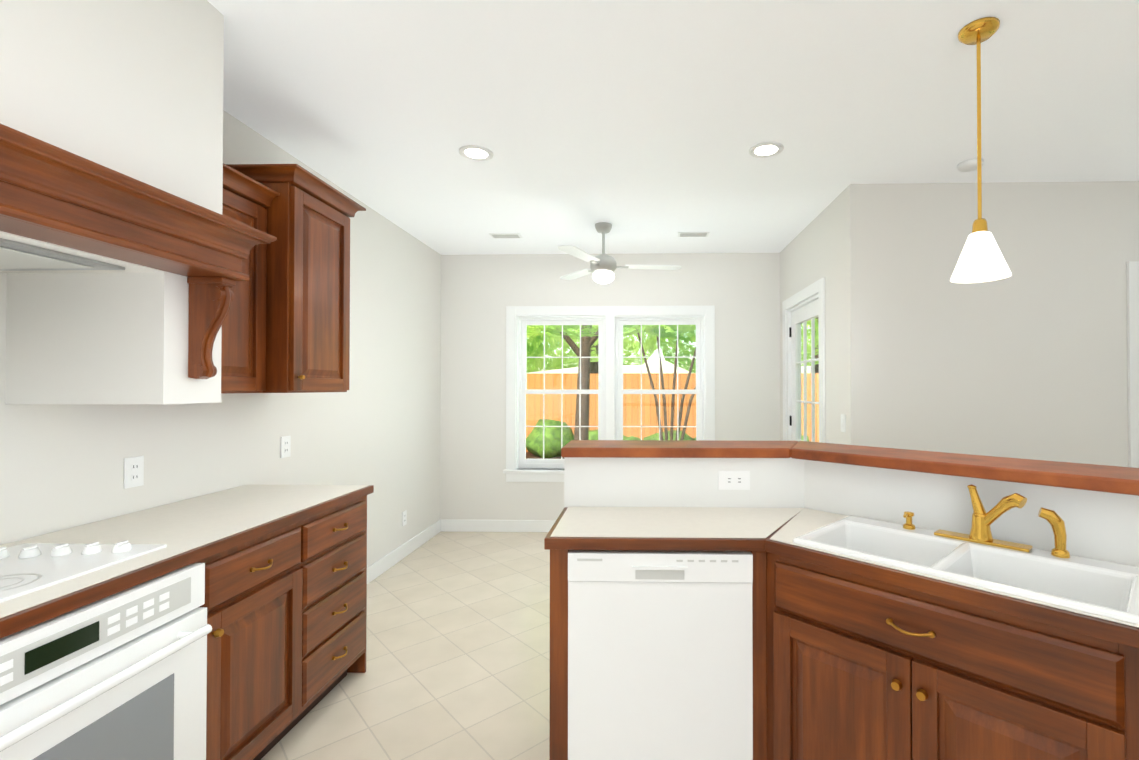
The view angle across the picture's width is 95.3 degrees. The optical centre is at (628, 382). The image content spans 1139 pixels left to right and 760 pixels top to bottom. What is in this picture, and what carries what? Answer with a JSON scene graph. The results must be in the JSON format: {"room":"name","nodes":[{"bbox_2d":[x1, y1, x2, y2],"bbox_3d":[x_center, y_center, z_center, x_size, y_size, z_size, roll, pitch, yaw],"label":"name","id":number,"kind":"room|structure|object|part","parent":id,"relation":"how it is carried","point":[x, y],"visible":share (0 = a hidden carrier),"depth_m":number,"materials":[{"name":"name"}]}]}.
{"room":"kitchen","nodes":[
{"label":"kitchen","id":0,"kind":"room"},
{"bbox_2d":[0,110,440,566],"bbox_3d":[-1.985,0.058,0.980,0.120,2.690,8.370,0,-1,1],"label":"wall","id":1,"kind":"structure","parent":0,"point":[377,424],"depth_m":2.85,"materials":[{"name":"white paint"}]},
{"bbox_2d":[0,0,223,403],"bbox_3d":[-1.672,-0.611,1.181,0.496,1.348,1.235,0,-1,1],"label":"chase","id":2,"kind":"object","parent":1,"relation":"attached to","point":[132,88],"visible":0.85,"depth_m":1.57,"materials":[{"name":"white paint"}]},
{"bbox_2d":[0,123,276,378],"bbox_3d":[-1.570,-0.261,1.163,0.694,0.489,1.236,0,-1,1],"label":"range hood","id":3,"kind":"object","parent":2,"relation":"attached to","point":[51,193],"visible":1,"depth_m":1.33,"materials":[{"name":"brown wood"}]},
{"bbox_2d":[124,456,143,488],"bbox_3d":[-1.895,0.342,1.980,0.008,0.115,0.072,0,-1,1],"label":"electrical outlet","id":4,"kind":"object","parent":1,"relation":"attached to","point":[133,471],"visible":1,"depth_m":1.98,"materials":[{"name":"white plastic"}]},
{"bbox_2d":[280,436,290,457],"bbox_3d":[-1.874,0.350,2.825,0.008,0.115,0.072,0,-1,1],"label":"electrical outlet","id":5,"kind":"object","parent":1,"relation":"attached to","point":[285,449],"visible":1,"depth_m":2.82,"materials":[{"name":"white plastic"}]},
{"bbox_2d":[221,163,365,393],"bbox_3d":[-1.651,-0.445,2.282,0.477,0.980,0.959,0,-1,1],"label":"upper cabinet","id":6,"kind":"object","parent":1,"relation":"attached to","point":[286,326],"visible":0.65,"depth_m":2.25,"materials":[{"name":"brown wood"}]},
{"bbox_2d":[367,520,440,583],"bbox_3d":[-1.846,1.372,3.784,0.017,0.115,2.370,0,-1,1],"label":"baseboard","id":7,"kind":"structure","parent":1,"relation":"attached to","point":[376,569],"depth_m":4.17,"materials":[{"name":"white wood"}]},
{"bbox_2d":[402,510,406,525],"bbox_3d":[-1.839,1.114,4.242,0.008,0.115,0.072,0,-1,1],"label":"electrical outlet","id":8,"kind":"object","parent":1,"relation":"attached to","point":[404,517],"visible":1,"depth_m":4.24,"materials":[{"name":"white plastic"}]},
{"bbox_2d":[261,531,549,759],"bbox_3d":[1.514,1.452,0.880,7.120,0.100,8.370,0,-1,1],"label":"floor","id":9,"kind":"structure","parent":0,"point":[457,645],"depth_m":2.58,"materials":[{"name":"tile"}]},
{"bbox_2d":[0,545,239,759],"bbox_3d":[-1.593,0.967,1.172,0.645,0.876,0.936,0,-1,1],"label":"base cabinet","id":10,"kind":"object","parent":9,"relation":"on","point":[228,624],"depth_m":1.33,"materials":[{"name":"brown wood"}]},
{"bbox_2d":[0,563,211,759],"bbox_3d":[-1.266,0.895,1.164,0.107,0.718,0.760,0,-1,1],"label":"oven","id":11,"kind":"object","parent":10,"relation":"in","point":[121,674],"depth_m":1.27,"materials":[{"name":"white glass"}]},
{"bbox_2d":[0,485,373,632],"bbox_3d":[-1.597,0.513,1.404,0.626,0.036,2.304,0,-1,1],"label":"countertop","id":12,"kind":"structure","parent":10,"relation":"on","point":[198,526],"depth_m":1.78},
{"bbox_2d":[0,533,171,604],"bbox_3d":[-1.611,0.471,1.157,0.440,0.036,0.789,0,-1,1],"label":"cooktop","id":13,"kind":"object","parent":12,"relation":"in","point":[30,565],"depth_m":1.43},
{"bbox_2d":[236,513,319,759],"bbox_3d":[-1.577,0.973,1.804,0.645,0.876,0.475,0,-1,1],"label":"base cabinet","id":14,"kind":"object","parent":9,"relation":"on","point":[278,565],"depth_m":1.89,"materials":[{"name":"brown wood"}]},
{"bbox_2d":[316,489,373,704],"bbox_3d":[-1.566,0.978,2.261,0.645,0.876,0.571,0,-1,1],"label":"base cabinet","id":15,"kind":"object","parent":9,"relation":"on","point":[341,550],"depth_m":2.29,"materials":[{"name":"brown wood"}]},
{"bbox_2d":[544,544,775,759],"bbox_3d":[0.132,0.973,1.822,0.765,0.876,0.474,0,-1,1],"label":"base cabinet","id":16,"kind":"object","parent":9,"relation":"on","point":[753,600],"depth_m":1.64,"materials":[{"name":"brown wood"}]},
{"bbox_2d":[544,504,771,547],"bbox_3d":[0.273,0.519,1.833,1.072,0.048,0.463,0,-1,1],"label":"countertop","id":17,"kind":"structure","parent":16,"relation":"on","point":[638,525],"depth_m":1.76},
{"bbox_2d":[568,550,752,759],"bbox_3d":[0.105,0.978,1.839,0.585,0.866,0.431,0,-1,1],"label":"dishwasher","id":18,"kind":"object","parent":16,"relation":"in","point":[660,642],"depth_m":1.64,"materials":[{"name":"white metal"}]},
{"bbox_2d":[772,612,1103,759],"bbox_3d":[0.883,1.058,1.474,0.862,0.700,0.862,0,-1,1],"label":"base cabinet","id":19,"kind":"object","parent":9,"relation":"on","point":[806,724],"depth_m":1.39,"materials":[{"name":"brown wood"}]},
{"bbox_2d":[752,508,1138,719],"bbox_3d":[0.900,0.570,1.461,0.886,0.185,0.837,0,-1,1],"label":"base cabinet","id":20,"kind":"object","parent":9,"relation":"on","point":[858,585],"depth_m":1.32,"materials":[{"name":"brown wood"}]},
{"bbox_2d":[768,544,1138,651],"bbox_3d":[0.735,0.510,1.329,0.620,0.040,0.600,0,-1,1],"label":"countertop","id":21,"kind":"structure","parent":20,"relation":"on","point":[1038,637],"depth_m":1.27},
{"bbox_2d":[793,484,1138,623],"bbox_3d":[0.924,0.486,1.462,0.837,0.352,0.837,0,-1,1],"label":"sink","id":22,"kind":"object","parent":21,"relation":"in","point":[912,553],"depth_m":1.45,"materials":[{"name":"white ceramic"}]},
{"bbox_2d":[792,460,1138,571],"bbox_3d":[1.136,0.853,1.717,0.886,1.115,0.886,0,-1,1],"label":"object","id":23,"kind":"object","parent":9,"relation":"on","point":[906,535],"depth_m":1.54,"materials":[{"name":"white paint"}]},
{"bbox_2d":[561,440,791,459],"bbox_3d":[0.249,0.279,2.188,1.027,0.040,0.300,0,-1,1],"label":"countertop","id":24,"kind":"structure","parent":23,"relation":"on","point":[575,449],"depth_m":2.05,"materials":[{"name":"brown wood"}]},
{"bbox_2d":[776,441,1138,507],"bbox_3d":[1.152,0.263,0.573,1.097,0.040,3.476,0,-1,1],"label":"half wall","id":25,"kind":"structure","parent":23,"relation":"on","point":[888,475],"depth_m":1.65,"materials":[{"name":"white paint"}]},
{"bbox_2d":[1096,640,1138,759],"bbox_3d":[1.182,0.963,0.784,0.450,0.876,0.614,0,-1,1],"label":"base cabinet","id":26,"kind":"object","parent":9,"relation":"on","point":[1120,723],"depth_m":1.05,"materials":[{"name":"brown wood"}]},
{"bbox_2d":[440,253,779,519],"bbox_3d":[-0.124,0.097,5.050,3.400,2.690,0.140,0,-1,1],"label":"wall","id":27,"kind":"structure","parent":0,"point":[740,292],"depth_m":5.00,"materials":[{"name":"white paint"}]},
{"bbox_2d":[440,519,555,531],"bbox_3d":[-0.187,1.383,4.948,3.278,0.115,0.039,0,-1,1],"label":"baseboard","id":28,"kind":"structure","parent":27,"relation":"attached to","point":[447,525],"depth_m":4.98,"materials":[{"name":"white wood"}]},
{"bbox_2d":[503,306,714,481],"bbox_3d":[-0.174,0.109,5.029,2.051,1.695,0.185,0,-1,1],"label":"window","id":29,"kind":"structure","parent":27,"relation":"in","point":[610,392],"depth_m":5.04,"materials":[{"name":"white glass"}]},
{"bbox_2d":[207,0,1138,254],"bbox_3d":[1.514,-1.338,0.907,7.120,0.100,8.370,0,-1,1],"label":"ceiling","id":30,"kind":"structure","parent":0,"point":[642,126],"depth_m":2.37,"materials":[{"name":"white paint"}]},
{"bbox_2d":[459,145,493,160],"bbox_3d":[-0.839,-1.265,2.850,0.184,0.008,0.184,0,-1,1],"label":"recessed light","id":31,"kind":"object","parent":30,"relation":"in","point":[475,153],"visible":1,"depth_m":2.84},
{"bbox_2d":[489,233,522,237],"bbox_3d":[-1.041,-1.249,4.395,0.260,0.010,0.120,0,-1,1],"label":"ceiling vent","id":32,"kind":"object","parent":30,"relation":"in","point":[505,235],"visible":1,"depth_m":4.37,"materials":[{"name":"white metal"}]},
{"bbox_2d":[558,222,681,283],"bbox_3d":[-0.093,-1.023,4.073,1.047,0.468,1.104,0,-1,1],"label":"ceiling fan","id":33,"kind":"object","parent":30,"relation":"hanging from","point":[603,267],"visible":1,"depth_m":4.06,"materials":[{"name":"silver metal"}]},
{"bbox_2d":[677,232,709,236],"bbox_3d":[0.549,-1.249,4.356,0.260,0.010,0.120,0,-1,1],"label":"ceiling vent","id":34,"kind":"object","parent":30,"relation":"in","point":[693,234],"visible":0.96,"depth_m":4.33,"materials":[{"name":"white metal"}]},
{"bbox_2d":[749,142,783,157],"bbox_3d":[0.751,-1.265,2.811,0.184,0.008,0.184,0,-1,1],"label":"recessed light","id":35,"kind":"object","parent":30,"relation":"in","point":[765,149],"visible":1,"depth_m":2.80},
{"bbox_2d":[957,158,983,171],"bbox_3d":[1.975,-1.250,2.980,0.128,0.034,0.128,0,-1,1],"label":"smoke detector","id":36,"kind":"object","parent":30,"relation":"attached to","point":[969,165],"visible":0.92,"depth_m":2.95,"materials":[{"name":"white plastic"}]},
{"bbox_2d":[950,17,1011,282],"bbox_3d":[1.267,-0.828,1.863,0.184,0.902,0.184,0,-1,1],"label":"pendant light","id":37,"kind":"object","parent":30,"relation":"hanging from","point":[981,259],"visible":1,"depth_m":1.84,"materials":[{"name":"white glass"}]},
{"bbox_3d":[1.267,-0.458,1.860,0.184,0.162,0.184,0,-1,1],"label":"pendant shade","id":38,"kind":"part","parent":37,"relation":"part of","materials":[{"name":"white glass"}]},
{"bbox_2d":[780,184,869,445],"bbox_3d":[1.493,0.088,4.105,0.120,2.690,1.670,0,-1,1],"label":"wall","id":39,"kind":"structure","parent":0,"point":[830,242],"depth_m":3.43,"materials":[{"name":"white paint"}]},
{"bbox_2d":[782,277,825,442],"bbox_3d":[1.486,0.339,4.247,0.139,2.190,1.060,0,-1,1],"label":"door","id":40,"kind":"structure","parent":39,"relation":"attached to","point":[804,311],"depth_m":4.35,"materials":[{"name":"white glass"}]},
{"bbox_2d":[841,414,845,431],"bbox_3d":[1.409,0.266,3.390,0.011,0.115,0.072,0,-1,1],"label":"light switch","id":41,"kind":"object","parent":39,"relation":"attached to","point":[843,422],"visible":1,"depth_m":3.38,"materials":[{"name":"white plastic"}]},
{"bbox_2d":[869,181,1138,466],"bbox_3d":[3.333,0.080,3.284,3.600,2.690,0.120,0,-1,1],"label":"wall","id":42,"kind":"structure","parent":0,"point":[1027,359],"depth_m":3.25,"materials":[{"name":"white paint"}]},
{"bbox_2d":[1126,261,1138,467],"bbox_3d":[3.663,0.092,3.263,1.120,1.695,0.185,0,-1,1],"label":"window","id":43,"kind":"structure","parent":42,"relation":"in","point":[1132,272],"depth_m":3.21,"materials":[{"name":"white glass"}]},
{"label":"outside","id":44,"kind":"structure","parent":0,"visible":0},
{"bbox_3d":[5.298,1.785,14.723,70.000,0.200,60.000,0,-1,1],"label":"ground","id":45,"kind":"structure","parent":44,"visible":0},
{"bbox_2d":[526,318,818,458],"bbox_3d":[5.294,-2.110,14.597,38.000,8.423,14.333,0,-1,1],"label":"garden","id":46,"kind":"object","parent":45,"relation":"on","point":[689,410],"depth_m":11.85,"materials":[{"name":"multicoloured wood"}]}
]}

